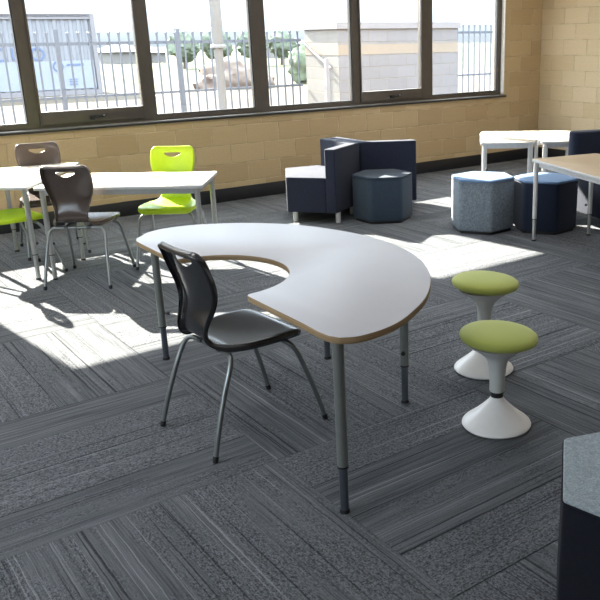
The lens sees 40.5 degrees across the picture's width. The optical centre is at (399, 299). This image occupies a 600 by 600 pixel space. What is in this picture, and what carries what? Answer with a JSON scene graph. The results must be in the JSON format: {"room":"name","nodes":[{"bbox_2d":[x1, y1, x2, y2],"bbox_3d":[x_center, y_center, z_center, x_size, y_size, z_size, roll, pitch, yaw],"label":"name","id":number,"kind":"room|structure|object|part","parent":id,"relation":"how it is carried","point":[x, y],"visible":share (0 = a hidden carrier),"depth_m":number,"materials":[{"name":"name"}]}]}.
{"room":"classroom","nodes":[
{"label":"classroom","id":0,"kind":"room"},
{"bbox_2d":[0,0,542,212],"bbox_3d":[-2.677,-2.334,7.790,11.600,3.000,0.242,-14,22,-36],"label":"wall","id":1,"kind":"structure","parent":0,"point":[243,151],"depth_m":9.08,"materials":[{"name":"beige brick"}]},
{"bbox_2d":[0,0,34,131],"bbox_3d":[-3.989,-2.213,6.749,1.488,1.640,0.075,-14,22,-36],"label":"window","id":2,"kind":"structure","parent":1,"relation":"attached to","point":[29,124],"depth_m":7.24,"materials":[{"name":"brown metal"}]},
{"bbox_2d":[15,0,151,128],"bbox_3d":[-2.943,-2.470,7.485,1.120,1.640,0.138,-14,22,-36],"label":"window","id":3,"kind":"structure","parent":1,"relation":"attached to","point":[66,118],"depth_m":7.67,"materials":[{"name":"brown metal"}]},
{"bbox_3d":[-2.953,-2.493,7.481,0.962,1.403,0.008,-14,22,-36],"label":"pane","id":4,"kind":"part","parent":3,"relation":"part of","materials":[{"name":"clear glass"}]},
{"bbox_2d":[139,0,262,119],"bbox_3d":[-2.026,-2.719,8.202,1.260,1.640,0.075,-14,22,-36],"label":"window","id":5,"kind":"structure","parent":1,"relation":"attached to","point":[251,8],"depth_m":8.46,"materials":[{"name":"brown metal"}]},
{"bbox_2d":[0,147,533,233],"bbox_3d":[-2.595,-0.951,8.149,11.586,0.145,0.014,-14,22,-36],"label":"baseboard","id":6,"kind":"structure","parent":1,"relation":"attached to","point":[127,208],"depth_m":8.87,"materials":[{"name":"black rubber"}]},
{"bbox_2d":[256,0,356,111],"bbox_3d":[-1.037,-2.974,8.934,1.255,1.640,0.075,-14,22,-36],"label":"window","id":7,"kind":"structure","parent":1,"relation":"attached to","point":[259,3],"depth_m":9.12,"materials":[{"name":"brown metal"}]},
{"bbox_2d":[354,0,426,104],"bbox_3d":[-0.096,-3.204,9.592,1.085,1.640,0.138,-14,22,-36],"label":"window","id":8,"kind":"structure","parent":1,"relation":"attached to","point":[420,93],"depth_m":9.80,"materials":[{"name":"brown metal"}]},
{"bbox_2d":[427,0,501,99],"bbox_3d":[0.818,-3.452,10.307,1.288,1.640,0.075,-14,22,-36],"label":"window","id":9,"kind":"structure","parent":1,"relation":"attached to","point":[498,3],"depth_m":10.55,"materials":[{"name":"brown metal"}]},
{"bbox_2d":[0,157,599,599],"bbox_3d":[1.324,0.680,3.434,12.000,0.150,12.700,-14,22,-36],"label":"floor","id":10,"kind":"structure","parent":0,"point":[100,500],"depth_m":3.54,"materials":[{"name":"carpet"}]},
{"bbox_2d":[0,208,68,271],"bbox_3d":[-2.914,-0.608,5.948,0.486,0.872,0.597,15,24,40],"label":"chair","id":11,"kind":"object","parent":10,"relation":"on","point":[12,215],"visible":0.73,"depth_m":5.96,"materials":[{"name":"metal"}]},
{"bbox_3d":[-2.902,-0.467,6.231,0.107,0.410,0.291,-5,19,-12],"label":"leg","id":12,"kind":"part","parent":11,"relation":"part of","materials":[{"name":"metal"}]},
{"bbox_3d":[-2.688,-0.410,6.047,0.291,0.410,0.107,1,18,7],"label":"leg","id":13,"kind":"part","parent":11,"relation":"part of","materials":[{"name":"metal"}]},
{"bbox_2d":[0,162,85,279],"bbox_3d":[-3.032,-0.643,6.340,0.714,0.695,1.214,-2,18,-3],"label":"table","id":14,"kind":"object","parent":10,"relation":"on","point":[23,178],"visible":0.81,"depth_m":5.99,"materials":[{"name":"beige laminate"}]},
{"bbox_3d":[-3.224,-0.819,6.619,0.038,0.482,0.038,-14,22,-36],"label":"leg","id":15,"kind":"part","parent":14,"relation":"part of","materials":[{"name":"silver metal"}]},
{"bbox_3d":[-2.679,-0.563,5.809,0.038,0.482,0.038,-14,22,-36],"label":"leg","id":16,"kind":"part","parent":14,"relation":"part of","materials":[{"name":"silver metal"}]},
{"bbox_2d":[15,142,90,260],"bbox_3d":[-2.923,-0.840,6.660,0.486,0.872,0.597,-11,21,-28],"label":"chair","id":17,"kind":"object","parent":10,"relation":"on","point":[51,155],"visible":0.55,"depth_m":6.71,"materials":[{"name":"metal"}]},
{"bbox_3d":[-3.131,-0.653,6.803,0.291,0.417,0.108,1,18,5],"label":"leg","id":18,"kind":"part","parent":17,"relation":"part of","materials":[{"name":"metal"}]},
{"bbox_3d":[-2.957,-0.560,6.518,0.107,0.410,0.291,7,20,24],"label":"leg","id":19,"kind":"part","parent":17,"relation":"part of","materials":[{"name":"metal"}]},
{"bbox_3d":[-2.708,-0.608,6.654,0.291,0.410,0.107,1,18,5],"label":"leg","id":20,"kind":"part","parent":17,"relation":"part of","materials":[{"name":"metal"}]},
{"bbox_2d":[39,165,135,289],"bbox_3d":[-2.289,-0.576,5.819,0.486,0.872,0.597,-1,18,-1],"label":"chair","id":21,"kind":"object","parent":10,"relation":"on","point":[70,197],"visible":1,"depth_m":5.59,"materials":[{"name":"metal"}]},
{"bbox_3d":[-2.426,-0.311,5.720,0.291,0.417,0.108,-13,22,-34],"label":"leg","id":22,"kind":"part","parent":21,"relation":"part of","materials":[{"name":"metal"}]},
{"bbox_3d":[-2.433,-0.415,6.050,0.291,0.410,0.107,11,21,32],"label":"leg","id":23,"kind":"part","parent":21,"relation":"part of","materials":[{"name":"metal"}]},
{"bbox_3d":[-2.139,-0.317,5.724,0.291,0.417,0.108,11,21,32],"label":"leg","id":24,"kind":"part","parent":21,"relation":"part of","materials":[{"name":"metal"}]},
{"bbox_3d":[-2.145,-0.421,6.054,0.291,0.410,0.107,-13,22,-34],"label":"leg","id":25,"kind":"part","parent":21,"relation":"part of","materials":[{"name":"metal"}]},
{"bbox_2d":[33,171,217,279],"bbox_3d":[-1.993,-0.572,6.079,1.199,0.690,0.651,-1,18,0],"label":"rectangular table","id":26,"kind":"object","parent":10,"relation":"on","point":[188,182],"visible":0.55,"depth_m":5.83,"materials":[{"name":"beige laminate"}]},
{"bbox_3d":[-2.549,-0.558,5.794,0.038,0.478,0.038,-14,22,-36],"label":"leg","id":27,"kind":"part","parent":26,"relation":"part of","materials":[{"name":"silver metal"}]},
{"bbox_3d":[-2.549,-0.729,6.319,0.038,0.478,0.038,-14,22,-36],"label":"leg","id":28,"kind":"part","parent":26,"relation":"part of","materials":[{"name":"silver metal"}]},
{"bbox_3d":[-1.998,-0.859,5.984,1.130,0.040,0.583,-1,18,0],"label":"frame","id":29,"kind":"part","parent":26,"relation":"part of","materials":[{"name":"silver metal"}]},
{"bbox_3d":[-1.441,-0.572,5.783,0.038,0.478,0.038,-14,22,-36],"label":"leg","id":30,"kind":"part","parent":26,"relation":"part of","materials":[{"name":"silver metal"}]},
{"bbox_3d":[-1.465,-0.746,6.317,0.038,0.478,0.038,-14,22,-36],"label":"leg","id":31,"kind":"part","parent":26,"relation":"part of","materials":[{"name":"silver metal"}]},
{"bbox_2d":[136,145,206,269],"bbox_3d":[-1.795,-0.737,6.287,0.486,0.872,0.597,-1,18,-2],"label":"chair","id":32,"kind":"object","parent":10,"relation":"on","point":[160,162],"visible":0.8,"depth_m":6.37,"materials":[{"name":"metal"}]},
{"bbox_3d":[-1.906,-0.458,6.156,0.237,0.410,0.177,-1,18,-2],"label":"leg","id":33,"kind":"part","parent":32,"relation":"part of","materials":[{"name":"metal"}]},
{"bbox_3d":[-1.941,-0.579,6.515,0.291,0.417,0.108,10,21,31],"label":"leg","id":34,"kind":"part","parent":32,"relation":"part of","materials":[{"name":"metal"}]},
{"bbox_3d":[-1.641,-0.476,6.196,0.291,0.410,0.107,10,21,31],"label":"leg","id":35,"kind":"part","parent":32,"relation":"part of","materials":[{"name":"metal"}]},
{"bbox_3d":[-1.654,-0.586,6.524,0.291,0.417,0.108,-14,22,-35],"label":"leg","id":36,"kind":"part","parent":32,"relation":"part of","materials":[{"name":"metal"}]},
{"bbox_2d":[157,241,327,462],"bbox_3d":[-0.716,0.145,3.532,0.597,0.872,0.486,-17,24,-40],"label":"chair","id":37,"kind":"object","parent":10,"relation":"on","point":[243,329],"visible":1,"depth_m":3.40,"materials":[{"name":"grey plastic"}]},
{"bbox_3d":[-0.937,0.360,3.589,0.291,0.417,0.108,3,18,12],"label":"leg","id":38,"kind":"part","parent":37,"relation":"part of","materials":[{"name":"metal"}]},
{"bbox_3d":[-0.742,0.423,3.388,0.108,0.417,0.291,-3,18,-7],"label":"leg","id":39,"kind":"part","parent":37,"relation":"part of","materials":[{"name":"metal"}]},
{"bbox_3d":[-0.683,0.287,3.812,0.107,0.410,0.291,-3,18,-7],"label":"leg","id":40,"kind":"part","parent":37,"relation":"part of","materials":[{"name":"metal"}]},
{"bbox_3d":[-0.488,0.349,3.611,0.291,0.410,0.107,3,18,12],"label":"leg","id":41,"kind":"part","parent":37,"relation":"part of","materials":[{"name":"metal"}]},
{"bbox_2d":[136,223,430,514],"bbox_3d":[-0.448,0.136,3.819,0.953,0.700,2.034,-14,22,-36],"label":"table","id":42,"kind":"object","parent":10,"relation":"on","point":[340,288],"visible":0.99,"depth_m":3.46,"materials":[{"name":"white laminate"}]},
{"bbox_3d":[-1.289,-0.086,4.277,0.041,0.484,0.041,-14,22,-36],"label":"leg","id":43,"kind":"part","parent":42,"relation":"part of","materials":[{"name":"grey metal"}]},
{"bbox_3d":[-0.210,0.370,2.827,0.041,0.484,0.041,-14,22,-36],"label":"leg","id":44,"kind":"part","parent":42,"relation":"part of","materials":[{"name":"grey metal"}]},
{"bbox_3d":[0.018,0.077,3.711,0.041,0.484,0.041,-14,22,-36],"label":"leg","id":45,"kind":"part","parent":42,"relation":"part of","materials":[{"name":"grey metal"}]},
{"bbox_2d":[285,138,359,222],"bbox_3d":[-0.752,-1.176,7.853,0.723,0.700,0.942,-3,18,-7],"label":"armchair","id":46,"kind":"object","parent":10,"relation":"on","point":[327,187],"visible":0.96,"depth_m":7.53,"materials":[{"name":"blue fabric"}]},
{"bbox_3d":[-0.998,-0.803,7.682,0.051,0.104,0.051,-3,18,-7],"label":"leg","id":47,"kind":"part","parent":46,"relation":"part of","materials":[{"name":"metal"}]},
{"bbox_3d":[-0.812,-1.096,7.870,0.601,0.330,0.840,-3,18,-7],"label":"seat","id":48,"kind":"part","parent":46,"relation":"part of","materials":[{"name":"blue fabric"}]},
{"bbox_3d":[-0.584,-0.783,7.600,0.051,0.104,0.051,-3,18,-7],"label":"leg","id":49,"kind":"part","parent":46,"relation":"part of","materials":[{"name":"metal"}]},
{"bbox_3d":[-0.572,-1.236,7.860,0.357,0.595,0.942,-3,18,-7],"label":"backrest","id":50,"kind":"part","parent":46,"relation":"part of","materials":[{"name":"blue fabric"}]},
{"bbox_2d":[331,137,416,199],"bbox_3d":[-0.243,-1.307,8.230,0.942,0.700,0.723,6,19,21],"label":"armchair","id":51,"kind":"object","parent":10,"relation":"on","point":[380,154],"visible":0.26,"depth_m":7.88,"materials":[{"name":"blue fabric"}]},
{"bbox_2d":[352,169,411,223],"bbox_3d":[-0.165,-0.999,7.703,0.518,0.438,0.578,-14,22,-36],"label":"ottoman","id":52,"kind":"object","parent":10,"relation":"on","point":[380,196],"visible":1,"depth_m":7.50,"materials":[{"name":"blue fabric"}]},
{"bbox_2d":[451,171,514,234],"bbox_3d":[0.740,-0.878,7.225,0.512,0.478,0.576,-4,18,-10],"label":"ottoman","id":53,"kind":"object","parent":10,"relation":"on","point":[482,202],"visible":1,"depth_m":7.03,"materials":[{"name":"grey fabric"}]},
{"bbox_2d":[452,270,518,379],"bbox_3d":[0.435,0.119,4.132,0.342,0.510,0.342,-14,22,-36],"label":"stool","id":54,"kind":"object","parent":10,"relation":"on","point":[484,288],"visible":0.7,"depth_m":4.05,"materials":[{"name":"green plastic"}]},
{"bbox_3d":[0.433,0.047,4.109,0.286,0.232,0.286,-14,22,-36],"label":"stem","id":55,"kind":"part","parent":54,"relation":"part of","materials":[{"name":"grey plastic"}]},
{"bbox_2d":[452,270,518,295],"bbox_3d":[0.432,-0.091,4.064,0.342,0.068,0.342,-14,22,-36],"label":"seat cushion","id":56,"kind":"object","parent":54,"relation":"on","point":[479,282],"depth_m":3.97,"materials":[{"name":"green fabric"}]},
{"bbox_2d":[459,320,537,438],"bbox_3d":[0.430,0.340,3.538,0.342,0.460,0.342,-14,22,-36],"label":"stool","id":57,"kind":"object","parent":10,"relation":"on","point":[498,341],"visible":1,"depth_m":3.49,"materials":[{"name":"white plastic"}]},
{"bbox_3d":[0.428,0.291,3.522,0.286,0.232,0.286,-14,22,-36],"label":"stem","id":58,"kind":"part","parent":57,"relation":"part of","materials":[{"name":"grey plastic"}]},
{"bbox_2d":[459,320,537,353],"bbox_3d":[0.427,0.153,3.477,0.342,0.068,0.342,-14,22,-36],"label":"seat cushion","id":59,"kind":"object","parent":57,"relation":"on","point":[483,336],"depth_m":3.40,"materials":[{"name":"green fabric"}]},
{"bbox_2d":[480,134,535,172],"bbox_3d":[1.095,-1.325,8.268,0.548,0.670,0.707,1,18,5],"label":"table","id":60,"kind":"object","parent":10,"relation":"on","point":[487,141],"visible":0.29,"depth_m":7.92,"materials":[{"name":"beige laminate"}]},
{"bbox_3d":[0.835,-1.311,7.966,0.038,0.458,0.038,-14,22,-36],"label":"leg","id":61,"kind":"part","parent":60,"relation":"part of","materials":[{"name":"metal"}]},
{"bbox_3d":[1.089,-1.602,8.172,0.489,0.040,0.636,1,18,5],"label":"frame","id":62,"kind":"part","parent":60,"relation":"part of","materials":[{"name":"metal"}]},
{"bbox_3d":[1.281,-1.318,7.965,0.038,0.458,0.038,-14,22,-36],"label":"leg","id":63,"kind":"part","parent":60,"relation":"part of","materials":[{"name":"metal"}]},
{"bbox_3d":[1.312,-1.353,8.071,0.038,0.458,0.038,-14,22,-36],"label":"leg","id":64,"kind":"part","parent":60,"relation":"part of","materials":[{"name":"metal"}]},
{"bbox_2d":[480,131,569,171],"bbox_3d":[1.414,-1.477,8.715,0.889,0.670,0.909,-14,22,-36],"label":"table","id":65,"kind":"object","parent":10,"relation":"on","point":[538,136],"visible":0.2,"depth_m":8.43,"materials":[{"name":"beige laminate"}]},
{"bbox_3d":[1.379,-1.384,8.164,0.038,0.458,0.038,-14,22,-36],"label":"leg","id":66,"kind":"part","parent":65,"relation":"part of","materials":[{"name":"metal"}]},
{"bbox_2d":[513,172,578,234],"bbox_3d":[1.299,-0.870,7.194,0.509,0.465,0.572,-4,18,-10],"label":"ottoman","id":67,"kind":"object","parent":10,"relation":"on","point":[557,192],"visible":0.87,"depth_m":7.00,"materials":[{"name":"blue fabric"}]},
{"bbox_2d":[541,136,568,172],"bbox_3d":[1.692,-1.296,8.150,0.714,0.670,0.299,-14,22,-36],"label":"table","id":68,"kind":"object","parent":10,"relation":"on","point":[560,141],"visible":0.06,"depth_m":7.90,"materials":[{"name":"beige laminate"}]},
{"bbox_3d":[1.438,-1.318,7.959,0.038,0.458,0.038,-14,22,-36],"label":"leg","id":69,"kind":"part","parent":68,"relation":"part of","materials":[{"name":"metal"}]},
{"bbox_3d":[1.688,-1.575,8.060,0.648,0.040,0.240,-14,22,-36],"label":"frame","id":70,"kind":"part","parent":68,"relation":"part of","materials":[{"name":"metal"}]},
{"bbox_2d":[531,153,599,240],"bbox_3d":[1.610,-0.697,6.285,0.713,0.690,1.355,-8,19,-20],"label":"table","id":71,"kind":"object","parent":10,"relation":"on","point":[586,167],"visible":1,"depth_m":6.52,"materials":[{"name":"laminate"}]},
{"bbox_3d":[1.129,-0.909,6.689,0.038,0.478,0.038,-14,22,-36],"label":"leg","id":72,"kind":"part","parent":71,"relation":"part of","materials":[{"name":"metal"}]},
{"bbox_3d":[1.606,-0.985,6.191,0.633,0.040,1.277,-8,19,-20],"label":"frame","id":73,"kind":"part","parent":71,"relation":"part of","materials":[{"name":"metal"}]},
{"bbox_3d":[1.630,-0.970,6.849,0.038,0.478,0.038,-14,22,-36],"label":"leg","id":74,"kind":"part","parent":71,"relation":"part of","materials":[{"name":"metal"}]},
{"bbox_2d":[556,432,599,599],"bbox_3d":[0.767,0.722,2.308,0.701,0.487,0.613,-7,19,-17],"label":"ottoman","id":75,"kind":"object","parent":10,"relation":"on","point":[578,557],"visible":1,"depth_m":2.16,"materials":[{"name":"black fabric"}]},
{"bbox_2d":[568,129,599,218],"bbox_3d":[1.976,-1.115,7.336,0.680,0.820,0.660,-7,19,-19],"label":"armchair","id":76,"kind":"object","parent":10,"relation":"on","point":[580,141],"visible":0.35,"depth_m":7.32,"materials":[{"name":"fabric"}]},
{"bbox_3d":[1.884,-1.394,7.502,0.680,0.388,0.140,-7,19,-19],"label":"backrest","id":77,"kind":"part","parent":76,"relation":"part of","materials":[{"name":"blue fabric"}]},
{"bbox_3d":[1.978,-0.979,7.380,0.680,0.325,0.660,-7,19,-19],"label":"seat","id":78,"kind":"part","parent":76,"relation":"part of","materials":[{"name":"blue fabric"}]},
{"bbox_2d":[538,0,599,149],"bbox_3d":[5.814,-2.063,6.540,0.200,3.000,12.720,-14,22,-36],"label":"wall","id":79,"kind":"structure","parent":0,"point":[569,92],"depth_m":10.77,"materials":[{"name":"beige brick"}]},
{"bbox_2d":[538,147,565,157],"bbox_3d":[5.820,-0.659,6.838,0.014,0.145,12.500,-14,22,-36],"label":"baseboard","id":80,"kind":"structure","parent":79,"relation":"attached to","point":[551,152],"depth_m":11.30,"materials":[{"name":"black rubber"}]},
{"label":"outside","id":81,"kind":"structure","parent":0,"visible":0},
{"bbox_2d":[0,43,492,124],"bbox_3d":[-62.519,-36.663,120.978,280.000,0.100,259.780,-14,22,-36],"label":"ground","id":82,"kind":"structure","parent":81,"point":[18,106],"depth_m":29.55,"materials":[{"name":"beige concrete"}]},
{"bbox_2d":[0,14,102,97],"bbox_3d":[-14.809,-7.889,26.117,9.110,2.600,2.515,-12,21,-30],"label":"shipping container","id":83,"kind":"object","parent":82,"relation":"on","point":[38,23],"visible":0.52,"depth_m":26.73,"materials":[{"name":"painted metal"},{"name":"steel"}]},
{"bbox_3d":[-14.170,-6.970,25.331,8.780,0.920,0.026,-12,21,-30],"label":"white panel","id":84,"kind":"part","parent":83,"relation":"part of","materials":[{"name":"white metal"}]},
{"bbox_2d":[98,45,135,63],"bbox_3d":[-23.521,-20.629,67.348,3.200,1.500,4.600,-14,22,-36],"label":"house","id":85,"kind":"structure","parent":82,"relation":"on","point":[115,48],"depth_m":65.97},
{"bbox_2d":[0,29,302,124],"bbox_3d":[-4.040,-3.208,12.426,5.910,1.865,0.064,-14,22,-36],"label":"fence","id":86,"kind":"object","parent":82,"relation":"on","point":[176,32],"visible":0.66,"depth_m":12.44,"materials":[{"name":"grey metal"}]},
{"bbox_3d":[-4.927,-2.980,11.773,0.064,1.865,0.060,-14,22,-36],"label":"post","id":87,"kind":"part","parent":86,"relation":"part of","materials":[{"name":"grey metal"}]},
{"bbox_3d":[-4.052,-3.906,12.199,5.910,0.045,0.033,-14,22,-36],"label":"rail","id":88,"kind":"part","parent":86,"relation":"part of","materials":[{"name":"grey metal"}]},
{"bbox_3d":[-4.039,-3.193,12.430,5.910,0.035,0.028,-14,22,-36],"label":"rail","id":89,"kind":"part","parent":86,"relation":"part of","materials":[{"name":"grey metal"}]},
{"bbox_3d":[-3.479,-3.353,12.844,0.064,1.865,0.060,-14,22,-36],"label":"post","id":90,"kind":"part","parent":86,"relation":"part of","materials":[{"name":"grey metal"}]},
{"bbox_2d":[301,41,331,68],"bbox_3d":[-1.419,-4.144,13.562,0.040,0.456,0.947,-13,22,-33],"label":"brace","id":91,"kind":"object","parent":86,"relation":"attached to","point":[302,42],"visible":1,"depth_m":13.57,"materials":[{"name":"metal"}]},
{"bbox_2d":[150,46,165,62],"bbox_3d":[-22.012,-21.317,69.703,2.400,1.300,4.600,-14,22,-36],"label":"house","id":92,"kind":"structure","parent":82,"relation":"on","point":[154,55],"depth_m":68.50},
{"bbox_2d":[165,31,199,68],"bbox_3d":[-13.816,-16.022,51.447,2.218,2.350,1.992,-14,22,-36],"label":"tree","id":93,"kind":"object","parent":82,"relation":"on","point":[189,46],"visible":0.52,"depth_m":50.85,"materials":[{"name":"green plant"}]},
{"bbox_2d":[199,27,232,58],"bbox_3d":[-12.082,-16.732,53.059,2.023,2.637,1.984,6,19,21],"label":"tree","id":94,"kind":"object","parent":82,"relation":"on","point":[206,46],"visible":0.32,"depth_m":52.59,"materials":[{"name":"green plant"}]},
{"bbox_2d":[208,0,227,108],"bbox_3d":[-2.581,-4.247,11.132,0.220,4.600,0.220,-14,22,-36],"label":"steel pole","id":95,"kind":"object","parent":82,"relation":"on","point":[217,45],"visible":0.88,"depth_m":11.29,"materials":[{"name":"white metal"}]},
{"bbox_2d":[192,60,275,88],"bbox_3d":[-6.238,-7.896,30.128,3.384,2.164,2.700,-14,22,-36],"label":"earth mound","id":96,"kind":"object","parent":82,"relation":"on","point":[208,68],"visible":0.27,"depth_m":29.14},
{"bbox_2d":[237,30,266,57],"bbox_3d":[-9.998,-17.023,54.257,2.209,2.395,1.893,-14,22,-36],"label":"tree","id":97,"kind":"object","parent":82,"relation":"on","point":[239,37],"visible":0.3,"depth_m":53.54,"materials":[{"name":"green plant"}]},
{"bbox_2d":[266,29,296,64],"bbox_3d":[-8.204,-17.595,55.904,2.204,2.404,1.973,-14,22,-36],"label":"tree","id":98,"kind":"object","parent":82,"relation":"on","point":[278,32],"visible":0.62,"depth_m":55.33,"materials":[{"name":"green plant"}]},
{"bbox_2d":[266,37,303,57],"bbox_3d":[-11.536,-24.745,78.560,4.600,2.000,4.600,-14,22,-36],"label":"house","id":99,"kind":"structure","parent":82,"relation":"on","point":[271,55],"depth_m":76.83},
{"bbox_2d":[287,40,306,83],"bbox_3d":[-3.631,-9.443,31.942,1.730,2.068,1.581,-3,18,-6],"label":"bush","id":100,"kind":"object","parent":82,"relation":"on","point":[302,58],"visible":0.38,"depth_m":31.53,"materials":[{"name":"green plant"}]},
{"bbox_2d":[324,58,330,101],"bbox_3d":[-1.181,-3.249,13.192,0.060,1.380,0.060,-14,22,-36],"label":"gate post","id":101,"kind":"object","parent":82,"relation":"on","point":[326,60],"visible":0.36,"depth_m":13.06,"materials":[{"name":"metal"}]},
{"bbox_2d":[300,22,460,102],"bbox_3d":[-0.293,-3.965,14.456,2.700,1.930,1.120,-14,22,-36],"label":"building","id":102,"kind":"structure","parent":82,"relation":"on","point":[389,50],"depth_m":13.77,"materials":[{"name":"concrete"}]},
{"bbox_2d":[457,24,492,92],"bbox_3d":[1.602,-4.825,16.951,1.580,1.960,0.064,-14,22,-36],"label":"fence","id":103,"kind":"object","parent":82,"relation":"on","point":[462,32],"visible":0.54,"depth_m":16.80,"materials":[{"name":"grey metal"}]},
{"bbox_3d":[1.605,-4.766,16.969,1.580,0.035,0.028,-14,22,-36],"label":"rail","id":104,"kind":"part","parent":103,"relation":"part of","materials":[{"name":"grey metal"}]},
{"bbox_3d":[1.590,-5.569,16.708,1.580,0.045,0.033,-14,22,-36],"label":"rail","id":105,"kind":"part","parent":103,"relation":"part of","materials":[{"name":"grey metal"}]}
]}

